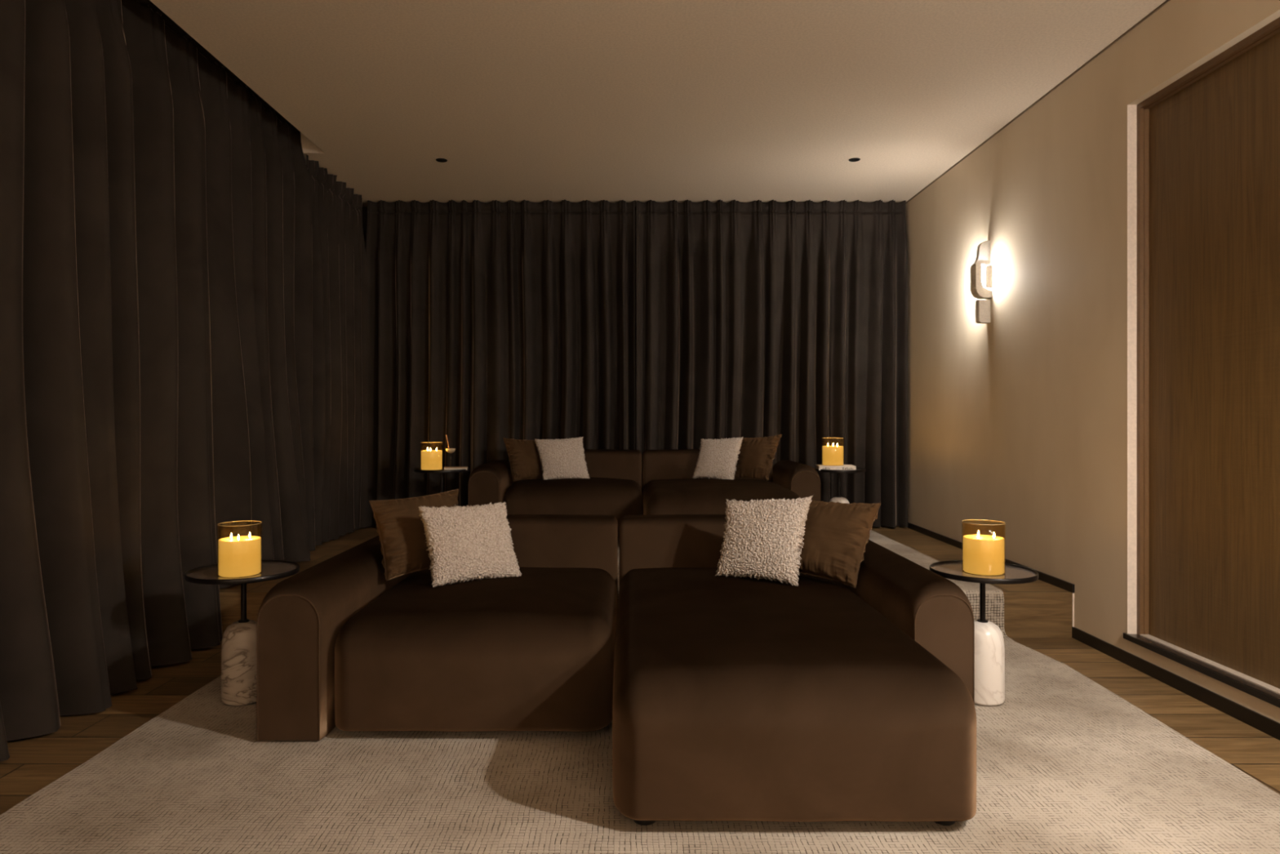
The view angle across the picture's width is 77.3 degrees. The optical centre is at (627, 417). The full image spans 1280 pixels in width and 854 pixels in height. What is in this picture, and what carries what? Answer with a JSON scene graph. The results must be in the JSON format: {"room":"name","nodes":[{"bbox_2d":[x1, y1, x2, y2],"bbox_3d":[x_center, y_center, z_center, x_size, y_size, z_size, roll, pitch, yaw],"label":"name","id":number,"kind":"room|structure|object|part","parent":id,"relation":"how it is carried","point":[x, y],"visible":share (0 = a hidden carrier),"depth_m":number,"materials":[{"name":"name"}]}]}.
{"room":"home theater","nodes":[
{"label":"home theater","id":0,"kind":"room"},
{"bbox_2d":[361,207,636,449],"bbox_3d":[-0.040,-0.310,6.550,4.800,2.800,0.100,0,0,0],"label":"wall","id":1,"kind":"structure","parent":0,"point":[364,211],"depth_m":6.50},
{"bbox_2d":[0,637,1279,814],"bbox_3d":[0.010,1.140,1.185,4.700,0.100,5.570,0,0,0],"label":"floor","id":2,"kind":"structure","parent":0,"point":[34,762],"depth_m":2.90,"materials":[{"name":"brown wood"}]},
{"bbox_2d":[0,662,1279,853],"bbox_3d":[0.105,1.081,2.010,3.615,0.014,3.020,0,0,0],"label":"area rug","id":3,"kind":"object","parent":2,"relation":"on","point":[1065,764],"visible":0.46,"depth_m":2.26,"materials":[{"name":"beige carpet"}]},
{"bbox_2d":[184,560,299,705],"bbox_3d":[-1.465,0.825,3.050,0.396,0.498,0.396,0,0,0],"label":"side table","id":4,"kind":"object","parent":3,"relation":"on","point":[238,647],"visible":0.84,"depth_m":2.99,"materials":[{"name":"stone"}]},
{"bbox_2d":[217,520,262,577],"bbox_3d":[-1.448,0.489,2.985,0.151,0.191,0.151,0,0,-29],"label":"pillar candle","id":5,"kind":"object","parent":4,"relation":"on","point":[240,555],"visible":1,"depth_m":2.93,"materials":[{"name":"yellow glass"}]},
{"bbox_2d":[256,514,976,825],"bbox_3d":[-0.042,0.769,2.966,2.393,0.609,1.840,0,0,0],"label":"sectional sofa","id":6,"kind":"object","parent":3,"relation":"on","point":[729,698],"visible":0.89,"depth_m":2.65,"materials":[{"name":"fabric"}]},
{"bbox_3d":[-1.125,0.806,3.265,0.225,0.523,1.230,0,0,0],"label":"armrest","id":7,"kind":"part","parent":6,"relation":"part of","materials":[{"name":"fabric"}]},
{"bbox_2d":[368,488,458,580],"bbox_3d":[-0.881,0.485,3.416,0.195,0.333,0.436,0,0,42],"label":"throw cushion","id":8,"kind":"object","parent":6,"relation":"on","point":[400,527],"visible":0.62,"depth_m":3.31,"materials":[{"name":"fabric"}]},
{"bbox_2d":[417,501,521,586],"bbox_3d":[-0.646,0.510,3.280,0.402,0.315,0.179,0,0,-33],"label":"throw cushion","id":9,"kind":"object","parent":6,"relation":"on","point":[467,543],"visible":1,"depth_m":3.23,"materials":[{"name":"fabric"}]},
{"bbox_3d":[-0.529,0.856,3.156,0.968,0.403,1.030,0,0,0],"label":"seat","id":10,"kind":"part","parent":6,"relation":"part of","materials":[{"name":"fabric"}]},
{"bbox_3d":[-0.529,0.750,3.776,0.960,0.572,0.220,0,0,0],"label":"backrest","id":11,"kind":"part","parent":6,"relation":"part of","materials":[{"name":"fabric"}]},
{"bbox_3d":[0.448,0.750,3.776,0.977,0.572,0.220,0,0,0],"label":"backrest","id":12,"kind":"part","parent":6,"relation":"part of","materials":[{"name":"fabric"}]},
{"bbox_2d":[715,495,813,586],"bbox_3d":[0.552,0.487,3.300,0.394,0.352,0.187,0,0,32],"label":"throw cushion","id":13,"kind":"object","parent":6,"relation":"on","point":[762,539],"visible":1,"depth_m":3.25,"materials":[{"name":"fabric"}]},
{"bbox_3d":[0.447,0.856,2.859,0.987,0.403,1.626,0,0,0],"label":"chaise seat","id":14,"kind":"part","parent":6,"relation":"part of","materials":[{"name":"fabric"}]},
{"bbox_2d":[798,497,881,587],"bbox_3d":[0.836,0.513,3.378,0.402,0.314,0.260,0,0,44],"label":"throw cushion","id":15,"kind":"object","parent":6,"relation":"on","point":[836,536],"visible":0.73,"depth_m":3.29,"materials":[{"name":"fabric"}]},
{"bbox_3d":[1.048,0.806,3.265,0.215,0.523,1.230,0,0,0],"label":"armrest","id":16,"kind":"part","parent":6,"relation":"part of","materials":[{"name":"fabric"}]},
{"bbox_2d":[929,560,1038,705],"bbox_3d":[1.352,0.825,3.050,0.380,0.498,0.380,0,0,0],"label":"side table","id":17,"kind":"object","parent":3,"relation":"on","point":[989,648],"visible":0.73,"depth_m":2.98,"materials":[{"name":"stone"}]},
{"bbox_2d":[962,519,1004,575],"bbox_3d":[1.342,0.489,3.020,0.151,0.191,0.151,0,0,15],"label":"pillar candle","id":18,"kind":"object","parent":17,"relation":"on","point":[983,554],"visible":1,"depth_m":2.96,"materials":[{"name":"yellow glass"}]},
{"bbox_2d":[219,525,1071,637],"bbox_3d":[0.010,1.028,5.235,4.700,0.324,2.530,0,0,0],"label":"raised platform","id":19,"kind":"structure","parent":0,"point":[1038,608],"depth_m":3.97,"materials":[{"name":"brown wood"}]},
{"bbox_2d":[617,529,1059,662],"bbox_3d":[0.134,0.970,4.815,3.551,0.237,2.570,0,0,0],"label":"area rug","id":20,"kind":"object","parent":19,"relation":"on","point":[1016,652],"visible":0.03,"depth_m":3.94,"materials":[{"name":"beige carpet"}]},
{"bbox_2d":[413,466,469,492],"bbox_3d":[-1.302,0.603,5.600,0.380,0.498,0.380,0,0,0],"label":"side table","id":21,"kind":"object","parent":20,"relation":"on","point":[442,471],"visible":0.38,"depth_m":5.47,"materials":[{"name":"metal"}]},
{"bbox_2d":[421,441,442,470],"bbox_3d":[-1.365,0.266,5.560,0.151,0.191,0.151,0,0,-11],"label":"pillar candle","id":22,"kind":"object","parent":21,"relation":"on","point":[431,460],"visible":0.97,"depth_m":5.50,"materials":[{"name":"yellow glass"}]},
{"bbox_2d":[444,466,467,470],"bbox_3d":[-1.200,0.353,5.585,0.160,0.017,0.120,0,0,-10],"label":"book","id":23,"kind":"object","parent":21,"relation":"on","point":[461,467],"visible":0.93,"depth_m":5.54,"materials":[{"name":"paper"}]},
{"bbox_2d":[445,434,455,453],"bbox_3d":[-1.238,0.231,5.585,0.074,0.227,0.074,0,0,0],"label":"cocktail glass","id":24,"kind":"object","parent":23,"relation":"on","point":[448,450],"visible":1,"depth_m":5.57,"materials":[{"name":"gold metal"}]},
{"bbox_2d":[468,448,820,538],"bbox_3d":[0.111,0.545,5.481,2.393,0.609,1.370,0,0,0],"label":"sectional sofa","id":25,"kind":"object","parent":20,"relation":"on","point":[613,486],"visible":0.37,"depth_m":5.41,"materials":[{"name":"fabric"}]},
{"bbox_3d":[-0.974,0.583,5.780,0.225,0.523,0.760,0,0,0],"label":"armrest","id":26,"kind":"part","parent":25,"relation":"part of","materials":[{"name":"fabric"}]},
{"bbox_2d":[502,437,542,480],"bbox_3d":[-0.697,0.299,5.820,0.386,0.308,0.204,0,0,-21],"label":"throw cushion","id":27,"kind":"object","parent":25,"relation":"on","point":[523,455],"visible":0.71,"depth_m":5.75,"materials":[{"name":"fabric"}]},
{"bbox_2d":[534,435,589,479],"bbox_3d":[-0.469,0.291,5.739,0.411,0.318,0.184,0,0,0],"label":"throw cushion","id":28,"kind":"object","parent":25,"relation":"on","point":[564,458],"visible":0.98,"depth_m":5.69,"materials":[{"name":"fabric"}]},
{"bbox_3d":[-0.377,0.632,5.671,0.968,0.403,0.560,0,0,0],"label":"seat","id":29,"kind":"part","parent":25,"relation":"part of","materials":[{"name":"fabric"}]},
{"bbox_3d":[-0.377,0.526,6.056,0.960,0.572,0.220,0,0,0],"label":"backrest","id":30,"kind":"part","parent":25,"relation":"part of","materials":[{"name":"fabric"}]},
{"bbox_3d":[0.600,0.526,6.056,0.977,0.572,0.220,0,0,0],"label":"backrest","id":31,"kind":"part","parent":25,"relation":"part of","materials":[{"name":"fabric"}]},
{"bbox_2d":[692,436,742,479],"bbox_3d":[0.642,0.295,5.736,0.330,0.322,0.195,0,0,27],"label":"throw cushion","id":32,"kind":"object","parent":25,"relation":"on","point":[717,459],"visible":0.98,"depth_m":5.69,"materials":[{"name":"fabric"}]},
{"bbox_3d":[0.599,0.632,5.373,0.987,0.403,1.155,0,0,0],"label":"chaise seat","id":33,"kind":"part","parent":25,"relation":"part of","materials":[{"name":"fabric"}]},
{"bbox_2d":[733,434,782,481],"bbox_3d":[0.925,0.287,5.800,0.327,0.335,0.202,0,0,41],"label":"throw cushion","id":34,"kind":"object","parent":25,"relation":"on","point":[756,455],"visible":0.92,"depth_m":5.73,"materials":[{"name":"fabric"}]},
{"bbox_3d":[1.200,0.583,5.780,0.215,0.523,0.760,0,0,0],"label":"armrest","id":35,"kind":"part","parent":25,"relation":"part of","materials":[{"name":"fabric"}]},
{"bbox_2d":[813,466,866,503],"bbox_3d":[1.477,0.603,5.600,0.360,0.498,0.360,0,0,0],"label":"side table","id":36,"kind":"object","parent":20,"relation":"on","point":[838,498],"visible":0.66,"depth_m":5.55,"materials":[{"name":"metal"}]},
{"bbox_2d":[815,464,856,470],"bbox_3d":[1.448,0.347,5.585,0.248,0.030,0.185,0,0,6],"label":"book","id":37,"kind":"object","parent":36,"relation":"on","point":[844,467],"visible":0.98,"depth_m":5.50,"materials":[{"name":"paper"}]},
{"bbox_2d":[822,437,844,465],"bbox_3d":[1.434,0.236,5.600,0.151,0.191,0.151,0,0,38],"label":"pillar candle","id":38,"kind":"object","parent":37,"relation":"on","point":[833,455],"visible":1,"depth_m":5.54,"materials":[{"name":"yellow wax"}]},
{"bbox_2d":[149,0,1166,207],"bbox_3d":[-0.040,-1.870,2.500,4.800,0.320,8.200,0,0,0],"label":"ceiling","id":39,"kind":"structure","parent":0,"point":[537,101],"depth_m":4.12,"materials":[{"name":"paint"}]},
{"bbox_2d":[0,0,315,761],"bbox_3d":[-2.047,-0.420,2.281,0.340,2.997,5.763,0,0,0],"label":"curtain","id":40,"kind":"object","parent":39,"relation":"hanging from","point":[156,381],"visible":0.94,"depth_m":3.26,"materials":[{"name":"fabric"}]},
{"bbox_2d":[306,154,366,545],"bbox_3d":[-2.075,-0.427,5.703,0.138,2.567,1.028,0,0,0],"label":"curtain","id":41,"kind":"object","parent":39,"relation":"hanging from","point":[339,257],"visible":0.91,"depth_m":5.63,"materials":[{"name":"fabric"}]},
{"bbox_2d":[435,158,447,162],"bbox_3d":[-1.237,-1.708,5.310,0.076,0.004,0.076,0,0,0],"label":"recessed light","id":42,"kind":"object","parent":39,"relation":"in","point":[440,160],"visible":1,"depth_m":5.31,"materials":[{"name":"black metal"}]},
{"bbox_2d":[365,200,635,527],"bbox_3d":[-0.997,-0.428,6.294,2.106,2.566,0.286,0,0,0],"label":"curtain","id":43,"kind":"object","parent":39,"relation":"hanging from","point":[487,323],"visible":0.79,"depth_m":6.30,"materials":[{"name":"fabric"}]},
{"bbox_2d":[636,199,907,527],"bbox_3d":[1.125,-0.428,6.312,2.120,2.566,0.254,0,0,0],"label":"curtain","id":44,"kind":"object","parent":39,"relation":"hanging from","point":[757,318],"visible":0.83,"depth_m":6.29,"materials":[{"name":"fabric"}]},
{"bbox_2d":[848,157,860,161],"bbox_3d":[1.500,-1.708,5.300,0.076,0.004,0.076,0,0,0],"label":"recessed light","id":45,"kind":"object","parent":39,"relation":"in","point":[855,159],"visible":1,"depth_m":5.30,"materials":[{"name":"black metal"}]},
{"bbox_2d":[905,0,1279,723],"bbox_3d":[2.285,-0.310,2.450,0.150,2.800,8.100,0,0,0],"label":"wall","id":46,"kind":"structure","parent":0,"point":[1018,419],"depth_m":4.20,"materials":[{"name":"paint"}]},
{"bbox_2d":[970,240,991,323],"bbox_3d":[2.159,-0.830,4.906,0.101,0.502,0.104,0,0,0],"label":"wall sconce","id":47,"kind":"object","parent":46,"relation":"attached to","point":[981,269],"visible":1,"depth_m":4.87,"materials":[{"name":"white stone"}]},
{"bbox_3d":[2.159,-1.003,4.897,0.101,0.156,0.038,0,0,0],"label":"plate","id":48,"kind":"part","parent":47,"relation":"part of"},
{"bbox_3d":[2.160,-0.833,4.894,0.098,0.204,0.080,0,0,0],"label":"plate","id":49,"kind":"part","parent":47,"relation":"part of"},
{"bbox_3d":[2.174,-0.650,4.900,0.072,0.141,0.052,0,0,0],"label":"foot plate","id":50,"kind":"part","parent":47,"relation":"part of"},
{"bbox_2d":[982,266,985,287],"bbox_3d":[2.151,-0.855,4.907,0.038,0.122,0.102,0,0,0],"label":"diffuser","id":51,"kind":"object","parent":47,"relation":"attached to","point":[983,268],"depth_m":4.86,"materials":[{"name":"white glass"}]},
{"bbox_3d":[2.190,-0.855,4.894,0.038,0.130,0.077,0,0,0],"label":"plate","id":52,"kind":"part","parent":47,"relation":"part of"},
{"bbox_2d":[907,522,1074,592],"bbox_3d":[2.205,0.845,5.229,0.010,0.042,2.542,0,0,0],"label":"baseboard","id":53,"kind":"structure","parent":46,"relation":"attached to","point":[1053,580],"depth_m":4.63,"materials":[{"name":"black wood"}]},
{"bbox_2d":[906,0,1170,203],"bbox_3d":[2.208,-1.704,2.450,0.005,0.009,8.100,0,0,0],"label":"trim","id":54,"kind":"structure","parent":46,"relation":"attached to","point":[1166,1],"depth_m":4.10,"materials":[{"name":"beige paint"}]},
{"bbox_2d":[1071,592,1074,626],"bbox_3d":[2.207,0.978,3.967,0.006,0.224,0.006,0,0,0],"label":"trim","id":55,"kind":"structure","parent":46,"relation":"attached to","point":[1073,593],"depth_m":3.96,"materials":[{"name":"paint"}]},
{"bbox_2d":[1127,104,1137,633],"bbox_3d":[2.229,-0.214,3.539,0.042,2.340,0.002,0,0,0],"label":"door frame","id":56,"kind":"structure","parent":46,"relation":"attached to","point":[1131,108],"depth_m":3.54,"materials":[{"name":"paint"}]},
{"bbox_2d":[1071,626,1279,740],"bbox_3d":[2.207,1.062,1.185,0.007,0.055,5.570,0,0,0],"label":"baseboard","id":57,"kind":"structure","parent":46,"relation":"attached to","point":[1255,719],"depth_m":3.16,"materials":[{"name":"black wood"}]},
{"bbox_2d":[1123,17,1279,707],"bbox_3d":[2.269,-0.203,2.546,0.142,2.362,2.012,0,0,0],"label":"door","id":58,"kind":"structure","parent":46,"relation":"in","point":[1208,141],"depth_m":3.13,"materials":[{"name":"brown wood"}]},
{"bbox_3d":[2.276,0.962,2.545,0.124,0.012,1.990,0,0,0],"label":"sill","id":59,"kind":"part","parent":58,"relation":"part of","materials":[{"name":"metal"}]}
]}

